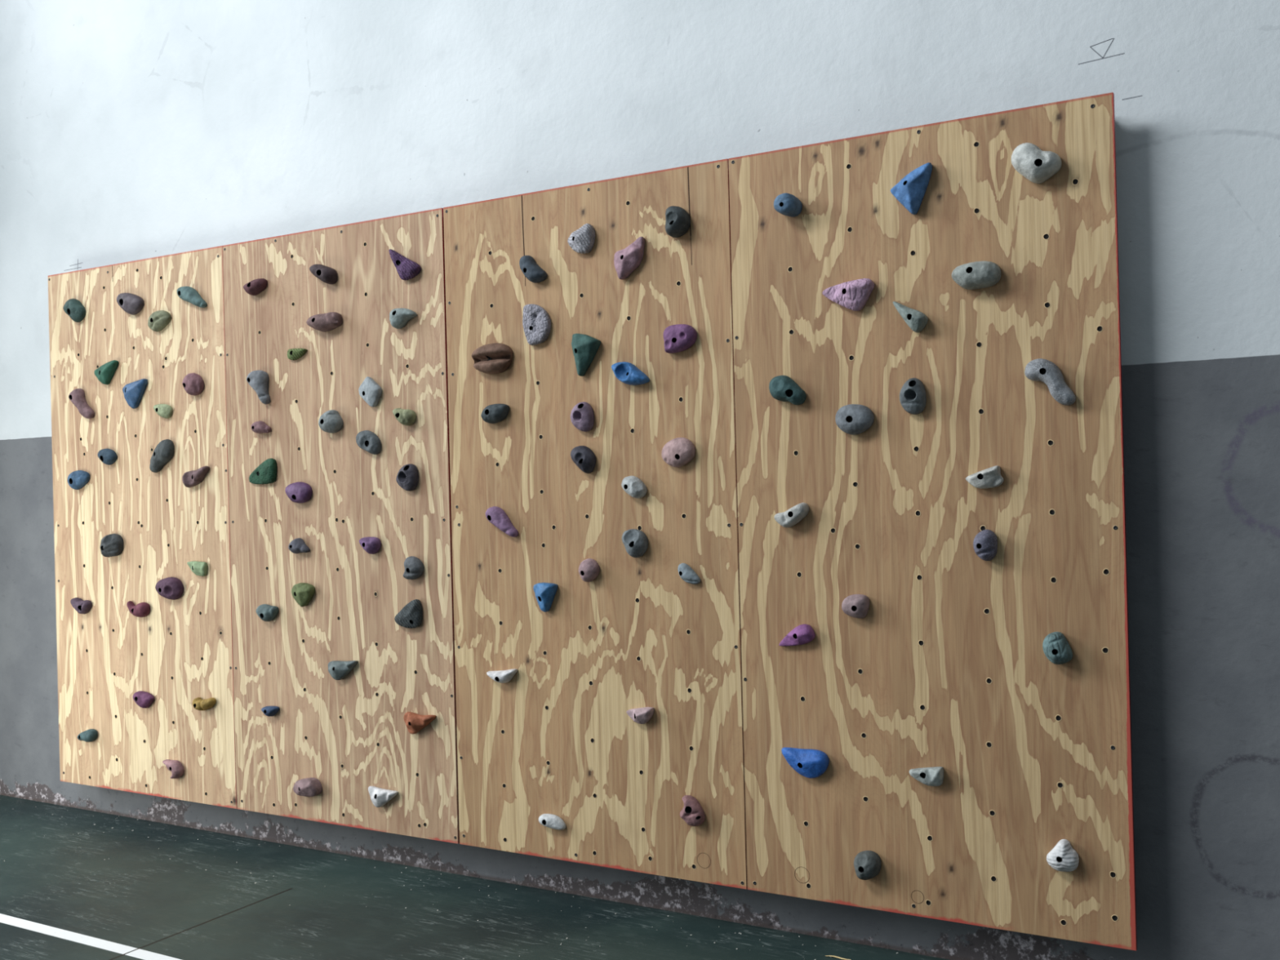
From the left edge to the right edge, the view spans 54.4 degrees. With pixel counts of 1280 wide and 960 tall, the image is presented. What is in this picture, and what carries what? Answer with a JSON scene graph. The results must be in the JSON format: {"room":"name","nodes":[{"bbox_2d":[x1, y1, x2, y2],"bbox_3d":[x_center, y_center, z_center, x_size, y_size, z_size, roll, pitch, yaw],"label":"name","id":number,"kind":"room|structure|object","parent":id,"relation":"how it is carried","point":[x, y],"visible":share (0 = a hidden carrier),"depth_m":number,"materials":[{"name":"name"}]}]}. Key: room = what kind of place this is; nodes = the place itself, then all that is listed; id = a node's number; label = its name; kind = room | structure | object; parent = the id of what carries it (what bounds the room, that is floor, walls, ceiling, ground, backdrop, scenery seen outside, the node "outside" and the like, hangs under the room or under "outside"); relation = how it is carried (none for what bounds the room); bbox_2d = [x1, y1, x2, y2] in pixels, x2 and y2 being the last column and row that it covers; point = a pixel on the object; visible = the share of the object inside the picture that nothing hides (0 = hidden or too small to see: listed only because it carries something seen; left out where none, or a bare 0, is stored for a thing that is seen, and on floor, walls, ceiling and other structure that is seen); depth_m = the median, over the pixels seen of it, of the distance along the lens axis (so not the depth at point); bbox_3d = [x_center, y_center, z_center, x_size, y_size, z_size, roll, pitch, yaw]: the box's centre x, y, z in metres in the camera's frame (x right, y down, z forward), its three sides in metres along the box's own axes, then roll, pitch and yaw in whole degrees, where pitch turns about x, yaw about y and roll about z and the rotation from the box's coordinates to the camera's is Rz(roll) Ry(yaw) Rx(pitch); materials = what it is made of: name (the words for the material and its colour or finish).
{"room":"school gym","nodes":[
{"label":"school gym","id":0,"kind":"room"},
{"bbox_2d":[0,795,950,959],"bbox_3d":[-3.317,1.668,1.164,18.000,0.100,9.120,-2,0,30],"label":"floor","id":1,"kind":"structure","parent":0,"point":[73,872],"depth_m":4.55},
{"bbox_2d":[0,913,181,959],"bbox_3d":[-1.588,1.580,4.110,17.000,0.001,0.056,-2,0,30],"label":"line","id":2,"kind":"object","parent":1,"relation":"on","point":[51,931],"depth_m":4.31,"materials":[{"name":"white paint"}]},
{"bbox_2d":[0,0,1279,959],"bbox_3d":[-1.028,-1.632,5.212,18.000,6.600,0.250,-2,0,30],"label":"wall","id":3,"kind":"structure","parent":0,"point":[131,130],"depth_m":4.32,"materials":[{"name":"paint"}]},
{"bbox_2d":[47,245,236,808],"bbox_3d":[-2.300,0.218,5.708,1.219,2.440,0.019,-2,0,30],"label":"plywood panel","id":4,"kind":"object","parent":3,"relation":"attached to","point":[179,653],"visible":0.96,"depth_m":5.67,"materials":[{"name":"brown wood"}]},
{"bbox_2d":[62,298,85,322],"bbox_3d":[-2.683,-0.802,5.885,0.142,0.116,0.043,-2,0,30],"label":"hold","id":5,"kind":"object","parent":4,"relation":"attached to","point":[74,308],"visible":1,"depth_m":5.86,"materials":[{"name":"plastic"}]},
{"bbox_2d":[67,470,89,489],"bbox_3d":[-2.661,0.000,5.883,0.144,0.092,0.040,-2,0,30],"label":"hold","id":6,"kind":"object","parent":4,"relation":"attached to","point":[77,480],"visible":1,"depth_m":5.87,"materials":[{"name":"plastic"}]},
{"bbox_2d":[70,597,92,613],"bbox_3d":[-2.649,0.596,5.885,0.137,0.077,0.039,-2,0,30],"label":"hold","id":7,"kind":"object","parent":4,"relation":"attached to","point":[82,606],"visible":1,"depth_m":5.87,"materials":[{"name":"plastic"}]},
{"bbox_2d":[68,388,94,418],"bbox_3d":[-2.636,-0.360,5.862,0.154,0.148,0.044,-2,0,30],"label":"hold","id":8,"kind":"object","parent":4,"relation":"attached to","point":[77,396],"visible":1,"depth_m":5.85,"materials":[{"name":"plastic"}]},
{"bbox_2d":[77,728,97,742],"bbox_3d":[-2.615,1.206,5.872,0.129,0.064,0.040,-2,0,30],"label":"hold","id":9,"kind":"object","parent":4,"relation":"attached to","point":[91,735],"visible":1,"depth_m":5.85,"materials":[{"name":"plastic"}]},
{"bbox_2d":[93,360,119,384],"bbox_3d":[-2.485,-0.497,5.772,0.160,0.110,0.043,-2,0,30],"label":"hold","id":10,"kind":"object","parent":4,"relation":"attached to","point":[105,372],"visible":1,"depth_m":5.75,"materials":[{"name":"plastic"}]},
{"bbox_2d":[97,448,117,465],"bbox_3d":[-2.479,-0.108,5.775,0.118,0.078,0.040,-2,0,30],"label":"hold","id":11,"kind":"object","parent":4,"relation":"attached to","point":[108,456],"visible":1,"depth_m":5.76,"materials":[{"name":"plastic"}]},
{"bbox_2d":[99,533,123,557],"bbox_3d":[-2.452,0.303,5.755,0.128,0.110,0.058,-2,0,30],"label":"hold","id":12,"kind":"object","parent":4,"relation":"attached to","point":[112,544],"visible":1,"depth_m":5.74,"materials":[{"name":"plastic"}]},
{"bbox_2d":[116,293,144,315],"bbox_3d":[-2.332,-0.806,5.677,0.162,0.107,0.046,-2,0,30],"label":"hold","id":13,"kind":"object","parent":4,"relation":"attached to","point":[131,304],"visible":1,"depth_m":5.66,"materials":[{"name":"plastic"}]},
{"bbox_2d":[122,378,147,408],"bbox_3d":[-2.311,-0.392,5.672,0.160,0.133,0.043,-2,0,30],"label":"hold","id":14,"kind":"object","parent":4,"relation":"attached to","point":[133,392],"visible":1,"depth_m":5.66,"materials":[{"name":"plastic"}]},
{"bbox_2d":[126,600,150,617],"bbox_3d":[-2.295,0.590,5.676,0.145,0.073,0.040,-2,0,30],"label":"hold","id":15,"kind":"object","parent":4,"relation":"attached to","point":[142,609],"visible":1,"depth_m":5.65,"materials":[{"name":"plastic"}]},
{"bbox_2d":[133,690,155,708],"bbox_3d":[-2.265,1.002,5.664,0.127,0.078,0.040,-2,0,30],"label":"hold","id":16,"kind":"object","parent":4,"relation":"attached to","point":[144,700],"visible":1,"depth_m":5.65,"materials":[{"name":"plastic"}]},
{"bbox_2d":[147,310,171,331],"bbox_3d":[-2.162,-0.714,5.582,0.137,0.094,0.040,-2,0,30],"label":"hold","id":17,"kind":"object","parent":4,"relation":"attached to","point":[159,320],"visible":1,"depth_m":5.57,"materials":[{"name":"plastic"}]},
{"bbox_2d":[149,439,174,472],"bbox_3d":[-2.153,-0.108,5.581,0.146,0.148,0.045,-2,0,30],"label":"hold","id":18,"kind":"object","parent":4,"relation":"attached to","point":[163,452],"visible":1,"depth_m":5.56,"materials":[{"name":"plastic"}]},
{"bbox_2d":[153,404,173,418],"bbox_3d":[-2.144,-0.308,5.582,0.114,0.068,0.030,-2,0,30],"label":"hold","id":19,"kind":"object","parent":4,"relation":"attached to","point":[165,411],"visible":1,"depth_m":5.57,"materials":[{"name":"plastic"}]},
{"bbox_2d":[155,577,183,599],"bbox_3d":[-2.111,0.485,5.562,0.163,0.102,0.048,-2,0,30],"label":"hold","id":20,"kind":"object","parent":4,"relation":"attached to","point":[170,588],"visible":1,"depth_m":5.54,"materials":[{"name":"plastic"}]},
{"bbox_2d":[162,759,184,778],"bbox_3d":[-2.095,1.296,5.567,0.124,0.083,0.040,-2,0,30],"label":"hold","id":21,"kind":"object","parent":4,"relation":"attached to","point":[175,766],"visible":1,"depth_m":5.55,"materials":[{"name":"plastic"}]},
{"bbox_2d":[176,286,207,307],"bbox_3d":[-1.977,-0.805,5.472,0.174,0.106,0.040,-2,0,30],"label":"hold","id":22,"kind":"object","parent":4,"relation":"attached to","point":[188,294],"visible":1,"depth_m":5.45,"materials":[{"name":"plastic"}]},
{"bbox_2d":[182,373,204,395],"bbox_3d":[-1.970,-0.421,5.466,0.110,0.101,0.050,-2,0,30],"label":"hold","id":23,"kind":"object","parent":4,"relation":"attached to","point":[193,384],"visible":1,"depth_m":5.45,"materials":[{"name":"plastic"}]},
{"bbox_2d":[182,466,209,487],"bbox_3d":[-1.958,-0.013,5.468,0.154,0.093,0.044,-2,0,30],"label":"hold","id":24,"kind":"object","parent":4,"relation":"attached to","point":[193,477],"visible":1,"depth_m":5.46,"materials":[{"name":"plastic"}]},
{"bbox_2d":[186,560,208,576],"bbox_3d":[-1.956,0.391,5.480,0.124,0.066,0.029,-2,0,30],"label":"hold","id":25,"kind":"object","parent":4,"relation":"attached to","point":[198,568],"visible":1,"depth_m":5.46,"materials":[{"name":"plastic"}]},
{"bbox_2d":[192,697,216,711],"bbox_3d":[-1.915,0.984,5.455,0.122,0.061,0.044,-2,0,30],"label":"hold","id":26,"kind":"object","parent":4,"relation":"attached to","point":[198,704],"visible":1,"depth_m":5.44,"materials":[{"name":"plastic"}]},
{"bbox_2d":[222,208,459,843],"bbox_3d":[-1.249,0.189,5.090,1.215,2.440,0.019,-2,0,30],"label":"plywood panel","id":27,"kind":"object","parent":3,"relation":"attached to","point":[350,734],"visible":0.97,"depth_m":5.05,"materials":[{"name":"brown wood"}]},
{"bbox_2d":[243,278,267,295],"bbox_3d":[-1.635,-0.817,5.265,0.120,0.067,0.051,-2,0,30],"label":"hold","id":28,"kind":"object","parent":27,"relation":"attached to","point":[254,287],"visible":1,"depth_m":5.25,"materials":[{"name":"plastic"}]},
{"bbox_2d":[246,369,270,404],"bbox_3d":[-1.621,-0.392,5.262,0.110,0.148,0.049,-2,0,30],"label":"hold","id":29,"kind":"object","parent":27,"relation":"attached to","point":[258,380],"visible":1,"depth_m":5.24,"materials":[{"name":"plastic"}]},
{"bbox_2d":[251,421,271,433],"bbox_3d":[-1.606,-0.224,5.261,0.097,0.054,0.040,-2,0,30],"label":"hold","id":30,"kind":"object","parent":27,"relation":"attached to","point":[259,427],"visible":1,"depth_m":5.25,"materials":[{"name":"plastic"}]},
{"bbox_2d":[248,457,276,484],"bbox_3d":[-1.604,-0.036,5.265,0.160,0.108,0.034,-2,0,30],"label":"hold","id":31,"kind":"object","parent":27,"relation":"attached to","point":[265,473],"visible":1,"depth_m":5.24,"materials":[{"name":"plastic"}]},
{"bbox_2d":[255,604,278,621],"bbox_3d":[-1.580,0.562,5.253,0.113,0.074,0.044,-2,0,30],"label":"hold","id":32,"kind":"object","parent":27,"relation":"attached to","point":[266,612],"visible":1,"depth_m":5.24,"materials":[{"name":"plastic"}]},
{"bbox_2d":[287,348,307,359],"bbox_3d":[-1.426,-0.523,5.159,0.108,0.049,0.028,-2,0,30],"label":"hold","id":33,"kind":"object","parent":27,"relation":"attached to","point":[292,353],"visible":1,"depth_m":5.15,"materials":[{"name":"plastic"}]},
{"bbox_2d":[284,481,312,503],"bbox_3d":[-1.421,0.052,5.153,0.138,0.089,0.045,-2,0,30],"label":"hold","id":34,"kind":"object","parent":27,"relation":"attached to","point":[300,492],"visible":1,"depth_m":5.13,"materials":[{"name":"plastic"}]},
{"bbox_2d":[288,537,310,553],"bbox_3d":[-1.416,0.273,5.153,0.099,0.066,0.045,-2,0,30],"label":"hold","id":35,"kind":"object","parent":27,"relation":"attached to","point":[298,545],"visible":1,"depth_m":5.14,"materials":[{"name":"plastic"}]},
{"bbox_2d":[291,582,315,606],"bbox_3d":[-1.402,0.476,5.148,0.126,0.100,0.044,-2,0,30],"label":"hold","id":36,"kind":"object","parent":27,"relation":"attached to","point":[303,593],"visible":1,"depth_m":5.13,"materials":[{"name":"plastic"}]},
{"bbox_2d":[293,777,322,796],"bbox_3d":[-1.383,1.269,5.138,0.143,0.078,0.058,-2,0,30],"label":"hold","id":37,"kind":"object","parent":27,"relation":"attached to","point":[306,787],"visible":1,"depth_m":5.12,"materials":[{"name":"plastic"}]},
{"bbox_2d":[309,264,337,284],"bbox_3d":[-1.296,-0.839,5.059,0.127,0.089,0.060,-2,0,30],"label":"hold","id":38,"kind":"object","parent":27,"relation":"attached to","point":[328,275],"visible":1,"depth_m":5.04,"materials":[{"name":"plastic"}]},
{"bbox_2d":[306,311,342,331],"bbox_3d":[-1.293,-0.643,5.059,0.170,0.076,0.062,-2,0,30],"label":"hold","id":39,"kind":"object","parent":27,"relation":"attached to","point":[330,321],"visible":1,"depth_m":5.03,"materials":[{"name":"plastic"}]},
{"bbox_2d":[318,409,342,433],"bbox_3d":[-1.262,-0.238,5.048,0.106,0.095,0.058,-2,0,30],"label":"hold","id":40,"kind":"object","parent":27,"relation":"attached to","point":[331,421],"visible":1,"depth_m":5.03,"materials":[{"name":"plastic"}]},
{"bbox_2d":[328,660,358,679],"bbox_3d":[-1.212,0.771,5.038,0.154,0.083,0.047,-2,0,30],"label":"hold","id":41,"kind":"object","parent":27,"relation":"attached to","point":[338,670],"visible":1,"depth_m":5.03,"materials":[{"name":"plastic"}]},
{"bbox_2d":[355,430,381,454],"bbox_3d":[-1.088,-0.149,4.958,0.122,0.099,0.040,-2,0,30],"label":"hold","id":42,"kind":"object","parent":27,"relation":"attached to","point":[368,441],"visible":1,"depth_m":4.94,"materials":[{"name":"plastic"}]},
{"bbox_2d":[358,376,382,407],"bbox_3d":[-1.078,-0.351,4.952,0.110,0.123,0.035,-2,0,30],"label":"hold","id":43,"kind":"object","parent":27,"relation":"attached to","point":[370,390],"visible":1,"depth_m":4.94,"materials":[{"name":"plastic"}]},
{"bbox_2d":[359,537,381,554],"bbox_3d":[-1.082,0.262,4.956,0.097,0.070,0.045,-2,0,30],"label":"hold","id":44,"kind":"object","parent":27,"relation":"attached to","point":[371,545],"visible":1,"depth_m":4.94,"materials":[{"name":"plastic"}]},
{"bbox_2d":[368,786,398,807],"bbox_3d":[-1.027,1.263,4.939,0.148,0.080,0.042,-2,0,30],"label":"hold","id":45,"kind":"object","parent":27,"relation":"attached to","point":[380,797],"visible":1,"depth_m":4.93,"materials":[{"name":"plastic"}]},
{"bbox_2d":[389,307,417,328],"bbox_3d":[-0.930,-0.633,4.853,0.122,0.081,0.050,-2,0,30],"label":"hold","id":46,"kind":"object","parent":27,"relation":"attached to","point":[398,317],"visible":1,"depth_m":4.84,"materials":[{"name":"plastic"}]},
{"bbox_2d":[392,408,416,426],"bbox_3d":[-0.926,-0.247,4.856,0.101,0.072,0.050,-2,0,30],"label":"hold","id":47,"kind":"object","parent":27,"relation":"attached to","point":[407,417],"visible":1,"depth_m":4.84,"materials":[{"name":"plastic"}]},
{"bbox_2d":[389,248,421,279],"bbox_3d":[-0.924,-0.845,4.851,0.151,0.131,0.042,-2,0,30],"label":"hold","id":48,"kind":"object","parent":27,"relation":"attached to","point":[406,268],"visible":1,"depth_m":4.84,"materials":[{"name":"plastic"}]},
{"bbox_2d":[395,463,418,491],"bbox_3d":[-0.916,-0.009,4.853,0.100,0.107,0.049,-2,0,30],"label":"hold","id":49,"kind":"object","parent":27,"relation":"attached to","point":[407,477],"visible":1,"depth_m":4.84,"materials":[{"name":"plastic"}]},
{"bbox_2d":[394,599,422,628],"bbox_3d":[-0.911,0.523,4.863,0.133,0.115,0.039,-2,0,30],"label":"hold","id":50,"kind":"object","parent":27,"relation":"attached to","point":[411,616],"visible":1,"depth_m":4.84,"materials":[{"name":"plastic"}]},
{"bbox_2d":[403,555,424,579],"bbox_3d":[-0.889,0.344,4.845,0.094,0.092,0.044,-2,0,30],"label":"hold","id":51,"kind":"object","parent":27,"relation":"attached to","point":[414,566],"visible":1,"depth_m":4.83,"materials":[{"name":"plastic"}]},
{"bbox_2d":[403,711,436,733],"bbox_3d":[-0.864,0.950,4.834,0.152,0.086,0.051,-2,0,30],"label":"hold","id":52,"kind":"object","parent":27,"relation":"attached to","point":[415,722],"visible":1,"depth_m":4.83,"materials":[{"name":"plastic"}]},
{"bbox_2d":[443,158,747,888],"bbox_3d":[-0.195,0.160,4.471,1.214,2.440,0.019,-2,0,30],"label":"plywood panel","id":53,"kind":"object","parent":3,"relation":"attached to","point":[559,738],"visible":0.98,"depth_m":4.43,"materials":[{"name":"brown wood"}]},
{"bbox_2d":[471,342,512,373],"bbox_3d":[-0.559,-0.452,4.634,0.178,0.115,0.056,-2,0,30],"label":"hold","id":54,"kind":"object","parent":53,"relation":"attached to","point":[495,357],"visible":1,"depth_m":4.61,"materials":[{"name":"plastic"}]},
{"bbox_2d":[480,403,509,423],"bbox_3d":[-0.546,-0.248,4.632,0.117,0.073,0.050,-2,0,30],"label":"hold","id":55,"kind":"object","parent":53,"relation":"attached to","point":[493,413],"visible":1,"depth_m":4.61,"materials":[{"name":"plastic"}]},
{"bbox_2d":[485,506,518,537],"bbox_3d":[-0.519,0.156,4.625,0.136,0.115,0.044,-2,0,30],"label":"hold","id":56,"kind":"object","parent":53,"relation":"attached to","point":[496,516],"visible":1,"depth_m":4.61,"materials":[{"name":"plastic"}]},
{"bbox_2d":[486,668,517,683],"bbox_3d":[-0.520,0.730,4.633,0.134,0.056,0.045,-2,0,30],"label":"hold","id":57,"kind":"object","parent":53,"relation":"attached to","point":[503,676],"visible":1,"depth_m":4.62,"materials":[{"name":"plastic"}]},
{"bbox_2d":[519,255,546,283],"bbox_3d":[-0.396,-0.771,4.536,0.108,0.105,0.053,-2,0,30],"label":"hold","id":58,"kind":"object","parent":53,"relation":"attached to","point":[529,267],"visible":1,"depth_m":4.52,"materials":[{"name":"plastic"}]},
{"bbox_2d":[522,303,551,345],"bbox_3d":[-0.379,-0.569,4.542,0.117,0.152,0.030,-2,0,30],"label":"hold","id":59,"kind":"object","parent":53,"relation":"attached to","point":[536,322],"visible":1,"depth_m":4.53,"materials":[{"name":"plastic"}]},
{"bbox_2d":[533,582,557,612],"bbox_3d":[-0.351,0.428,4.527,0.101,0.108,0.049,-2,0,30],"label":"hold","id":60,"kind":"object","parent":53,"relation":"attached to","point":[544,593],"visible":1,"depth_m":4.51,"materials":[{"name":"plastic"}]},
{"bbox_2d":[538,813,565,830],"bbox_3d":[-0.324,1.245,4.529,0.111,0.052,0.036,-2,0,30],"label":"hold","id":61,"kind":"object","parent":53,"relation":"attached to","point":[549,820],"visible":1,"depth_m":4.52,"materials":[{"name":"plastic"}]},
{"bbox_2d":[567,223,595,253],"bbox_3d":[-0.217,-0.859,4.432,0.110,0.104,0.049,-2,0,30],"label":"hold","id":62,"kind":"object","parent":53,"relation":"attached to","point":[582,240],"visible":1,"depth_m":4.41,"materials":[{"name":"plastic"}]},
{"bbox_2d":[570,401,594,431],"bbox_3d":[-0.213,-0.226,4.438,0.091,0.108,0.048,-2,0,30],"label":"hold","id":63,"kind":"object","parent":53,"relation":"attached to","point":[582,415],"visible":1,"depth_m":4.42,"materials":[{"name":"plastic"}]},
{"bbox_2d":[570,445,595,473],"bbox_3d":[-0.210,-0.073,4.437,0.098,0.101,0.050,-2,0,30],"label":"hold","id":64,"kind":"object","parent":53,"relation":"attached to","point":[583,456],"visible":1,"depth_m":4.42,"materials":[{"name":"plastic"}]},
{"bbox_2d":[571,333,600,376],"bbox_3d":[-0.198,-0.448,4.424,0.113,0.155,0.053,-2,0,30],"label":"hold","id":65,"kind":"object","parent":53,"relation":"attached to","point":[584,347],"visible":1,"depth_m":4.41,"materials":[{"name":"plastic"}]},
{"bbox_2d":[578,558,599,582],"bbox_3d":[-0.187,0.322,4.429,0.078,0.085,0.049,-2,0,30],"label":"hold","id":66,"kind":"object","parent":53,"relation":"attached to","point":[588,569],"visible":1,"depth_m":4.42,"materials":[{"name":"plastic"}]},
{"bbox_2d":[613,236,644,279],"bbox_3d":[-0.043,-0.772,4.331,0.118,0.141,0.048,-2,0,30],"label":"hold","id":67,"kind":"object","parent":53,"relation":"attached to","point":[626,260],"visible":1,"depth_m":4.32,"materials":[{"name":"plastic"}]},
{"bbox_2d":[611,361,649,385],"bbox_3d":[-0.039,-0.372,4.333,0.142,0.085,0.050,-2,0,30],"label":"hold","id":68,"kind":"object","parent":53,"relation":"attached to","point":[625,372],"visible":1,"depth_m":4.32,"materials":[{"name":"plastic"}]},
{"bbox_2d":[621,475,646,498],"bbox_3d":[-0.026,0.025,4.331,0.092,0.080,0.049,-2,0,30],"label":"hold","id":69,"kind":"object","parent":53,"relation":"attached to","point":[633,486],"visible":1,"depth_m":4.32,"materials":[{"name":"plastic"}]},
{"bbox_2d":[622,528,648,557],"bbox_3d":[-0.024,0.221,4.329,0.095,0.101,0.054,-2,0,30],"label":"hold","id":70,"kind":"object","parent":53,"relation":"attached to","point":[635,541],"visible":1,"depth_m":4.32,"materials":[{"name":"plastic"}]},
{"bbox_2d":[626,706,654,724],"bbox_3d":[-0.005,0.820,4.332,0.108,0.061,0.044,-2,0,30],"label":"hold","id":71,"kind":"object","parent":53,"relation":"attached to","point":[639,715],"visible":1,"depth_m":4.32,"materials":[{"name":"plastic"}]},
{"bbox_2d":[665,205,690,237],"bbox_3d":[0.119,-0.881,4.222,0.083,0.107,0.070,-2,0,30],"label":"hold","id":72,"kind":"object","parent":53,"relation":"attached to","point":[677,221],"visible":1,"depth_m":4.21,"materials":[{"name":"plastic"}]},
{"bbox_2d":[661,437,695,467],"bbox_3d":[0.124,-0.094,4.243,0.125,0.102,0.046,-2,0,30],"label":"hold","id":73,"kind":"object","parent":53,"relation":"attached to","point":[677,452],"visible":1,"depth_m":4.23,"materials":[{"name":"plastic"}]},
{"bbox_2d":[662,324,697,353],"bbox_3d":[0.132,-0.483,4.233,0.121,0.097,0.047,-2,0,30],"label":"hold","id":74,"kind":"object","parent":53,"relation":"attached to","point":[677,338],"visible":1,"depth_m":4.22,"materials":[{"name":"plastic"}]},
{"bbox_2d":[677,563,700,584],"bbox_3d":[0.164,0.319,4.232,0.081,0.072,0.034,-2,0,30],"label":"hold","id":75,"kind":"object","parent":53,"relation":"attached to","point":[686,572],"visible":1,"depth_m":4.22,"materials":[{"name":"plastic"}]},
{"bbox_2d":[680,795,705,826],"bbox_3d":[0.172,1.127,4.227,0.088,0.102,0.052,-2,0,30],"label":"hold","id":76,"kind":"object","parent":53,"relation":"attached to","point":[692,812],"visible":1,"depth_m":4.21,"materials":[{"name":"plastic"}]},
{"bbox_2d":[728,92,1137,951],"bbox_3d":[0.856,0.131,3.853,1.218,2.440,0.019,-2,0,30],"label":"plywood panel","id":77,"kind":"object","parent":3,"relation":"attached to","point":[947,666],"visible":0.99,"depth_m":3.80,"materials":[{"name":"brown wood"}]},
{"bbox_2d":[768,375,806,404],"bbox_3d":[0.471,-0.291,4.029,0.122,0.100,0.060,-2,0,30],"label":"hold","id":78,"kind":"object","parent":77,"relation":"attached to","point":[782,388],"visible":1,"depth_m":4.01,"materials":[{"name":"plastic"}]},
{"bbox_2d":[773,192,802,217],"bbox_3d":[0.471,-0.887,4.007,0.078,0.071,0.084,-2,0,30],"label":"hold","id":79,"kind":"object","parent":77,"relation":"attached to","point":[786,204],"visible":1,"depth_m":3.98,"materials":[{"name":"plastic"}]},
{"bbox_2d":[773,502,808,527],"bbox_3d":[0.487,0.115,4.030,0.114,0.081,0.050,-2,0,30],"label":"hold","id":80,"kind":"object","parent":77,"relation":"attached to","point":[788,518],"visible":1,"depth_m":4.01,"materials":[{"name":"plastic"}]},
{"bbox_2d":[778,623,814,646],"bbox_3d":[0.502,0.504,4.030,0.125,0.076,0.042,-2,0,30],"label":"hold","id":81,"kind":"object","parent":77,"relation":"attached to","point":[804,633],"visible":1,"depth_m":4.01,"materials":[{"name":"plastic"}]},
{"bbox_2d":[781,747,829,777],"bbox_3d":[0.528,0.916,4.018,0.162,0.093,0.048,-2,0,30],"label":"hold","id":82,"kind":"object","parent":77,"relation":"attached to","point":[809,763],"visible":1,"depth_m":4.00,"materials":[{"name":"plastic"}]},
{"bbox_2d":[822,278,874,311],"bbox_3d":[0.651,-0.581,3.923,0.171,0.100,0.054,-2,0,30],"label":"hold","id":83,"kind":"object","parent":77,"relation":"attached to","point":[853,295],"visible":1,"depth_m":3.90,"materials":[{"name":"plastic"}]},
{"bbox_2d":[835,404,874,435],"bbox_3d":[0.671,-0.191,3.918,0.125,0.098,0.051,-2,0,30],"label":"hold","id":84,"kind":"object","parent":77,"relation":"attached to","point":[851,419],"visible":1,"depth_m":3.90,"materials":[{"name":"plastic"}]},
{"bbox_2d":[841,594,869,618],"bbox_3d":[0.675,0.399,3.924,0.089,0.077,0.050,-2,0,30],"label":"hold","id":85,"kind":"object","parent":77,"relation":"attached to","point":[856,606],"visible":1,"depth_m":3.91,"materials":[{"name":"plastic"}]},
{"bbox_2d":[853,850,881,879],"bbox_3d":[0.709,1.214,3.906,0.084,0.090,0.063,-2,0,30],"label":"hold","id":86,"kind":"object","parent":77,"relation":"attached to","point":[867,864],"visible":1,"depth_m":3.89,"materials":[{"name":"plastic"}]},
{"bbox_2d":[893,301,928,332],"bbox_3d":[0.824,-0.503,3.820,0.107,0.103,0.058,-2,0,30],"label":"hold","id":87,"kind":"object","parent":77,"relation":"attached to","point":[916,320],"visible":1,"depth_m":3.80,"materials":[{"name":"plastic"}]},
{"bbox_2d":[890,162,932,214],"bbox_3d":[0.826,-0.891,3.814,0.133,0.151,0.058,-2,0,30],"label":"hold","id":88,"kind":"object","parent":77,"relation":"attached to","point":[910,191],"visible":1,"depth_m":3.80,"materials":[{"name":"plastic"}]},
{"bbox_2d":[899,377,926,414],"bbox_3d":[0.833,-0.258,3.820,0.081,0.113,0.054,-2,0,30],"label":"hold","id":89,"kind":"object","parent":77,"relation":"attached to","point":[913,397],"visible":1,"depth_m":3.81,"materials":[{"name":"plastic"}]},
{"bbox_2d":[909,766,943,786],"bbox_3d":[0.874,0.908,3.815,0.107,0.061,0.046,-2,0,30],"label":"hold","id":90,"kind":"object","parent":77,"relation":"attached to","point":[931,776],"visible":1,"depth_m":3.80,"materials":[{"name":"plastic"}]},
{"bbox_2d":[951,261,1000,289],"bbox_3d":[0.997,-0.612,3.709,0.144,0.081,0.070,-2,0,30],"label":"hold","id":91,"kind":"object","parent":77,"relation":"attached to","point":[977,274],"visible":1,"depth_m":3.69,"materials":[{"name":"plastic"}]},
{"bbox_2d":[965,465,1003,488],"bbox_3d":[1.024,-0.008,3.715,0.113,0.068,0.048,-2,0,30],"label":"hold","id":92,"kind":"object","parent":77,"relation":"attached to","point":[989,477],"visible":1,"depth_m":3.70,"materials":[{"name":"plastic"}]},
{"bbox_2d":[973,528,997,560],"bbox_3d":[1.025,0.195,3.709,0.069,0.095,0.060,-2,0,30],"label":"hold","id":93,"kind":"object","parent":77,"relation":"attached to","point":[985,542],"visible":1,"depth_m":3.69,"materials":[{"name":"plastic"}]},
{"bbox_2d":[1011,142,1062,183],"bbox_3d":[1.146,-0.925,3.615,0.140,0.120,0.075,-2,0,30],"label":"hold","id":94,"kind":"object","parent":77,"relation":"attached to","point":[1036,165],"visible":1,"depth_m":3.60,"materials":[{"name":"plastic"}]},
{"bbox_2d":[1024,358,1075,405],"bbox_3d":[1.185,-0.285,3.608,0.141,0.141,0.062,-2,0,30],"label":"hold","id":95,"kind":"object","parent":77,"relation":"attached to","point":[1045,371],"visible":1,"depth_m":3.59,"materials":[{"name":"plastic"}]},
{"bbox_2d":[1042,631,1072,664],"bbox_3d":[1.205,0.489,3.603,0.082,0.095,0.066,-2,0,30],"label":"hold","id":96,"kind":"object","parent":77,"relation":"attached to","point":[1055,646],"visible":1,"depth_m":3.59,"materials":[{"name":"plastic"}]},
{"bbox_2d":[1046,839,1079,871],"bbox_3d":[1.222,1.092,3.610,0.091,0.094,0.050,-2,0,30],"label":"hold","id":97,"kind":"object","parent":77,"relation":"attached to","point":[1063,858],"visible":1,"depth_m":3.60,"materials":[{"name":"plastic"}]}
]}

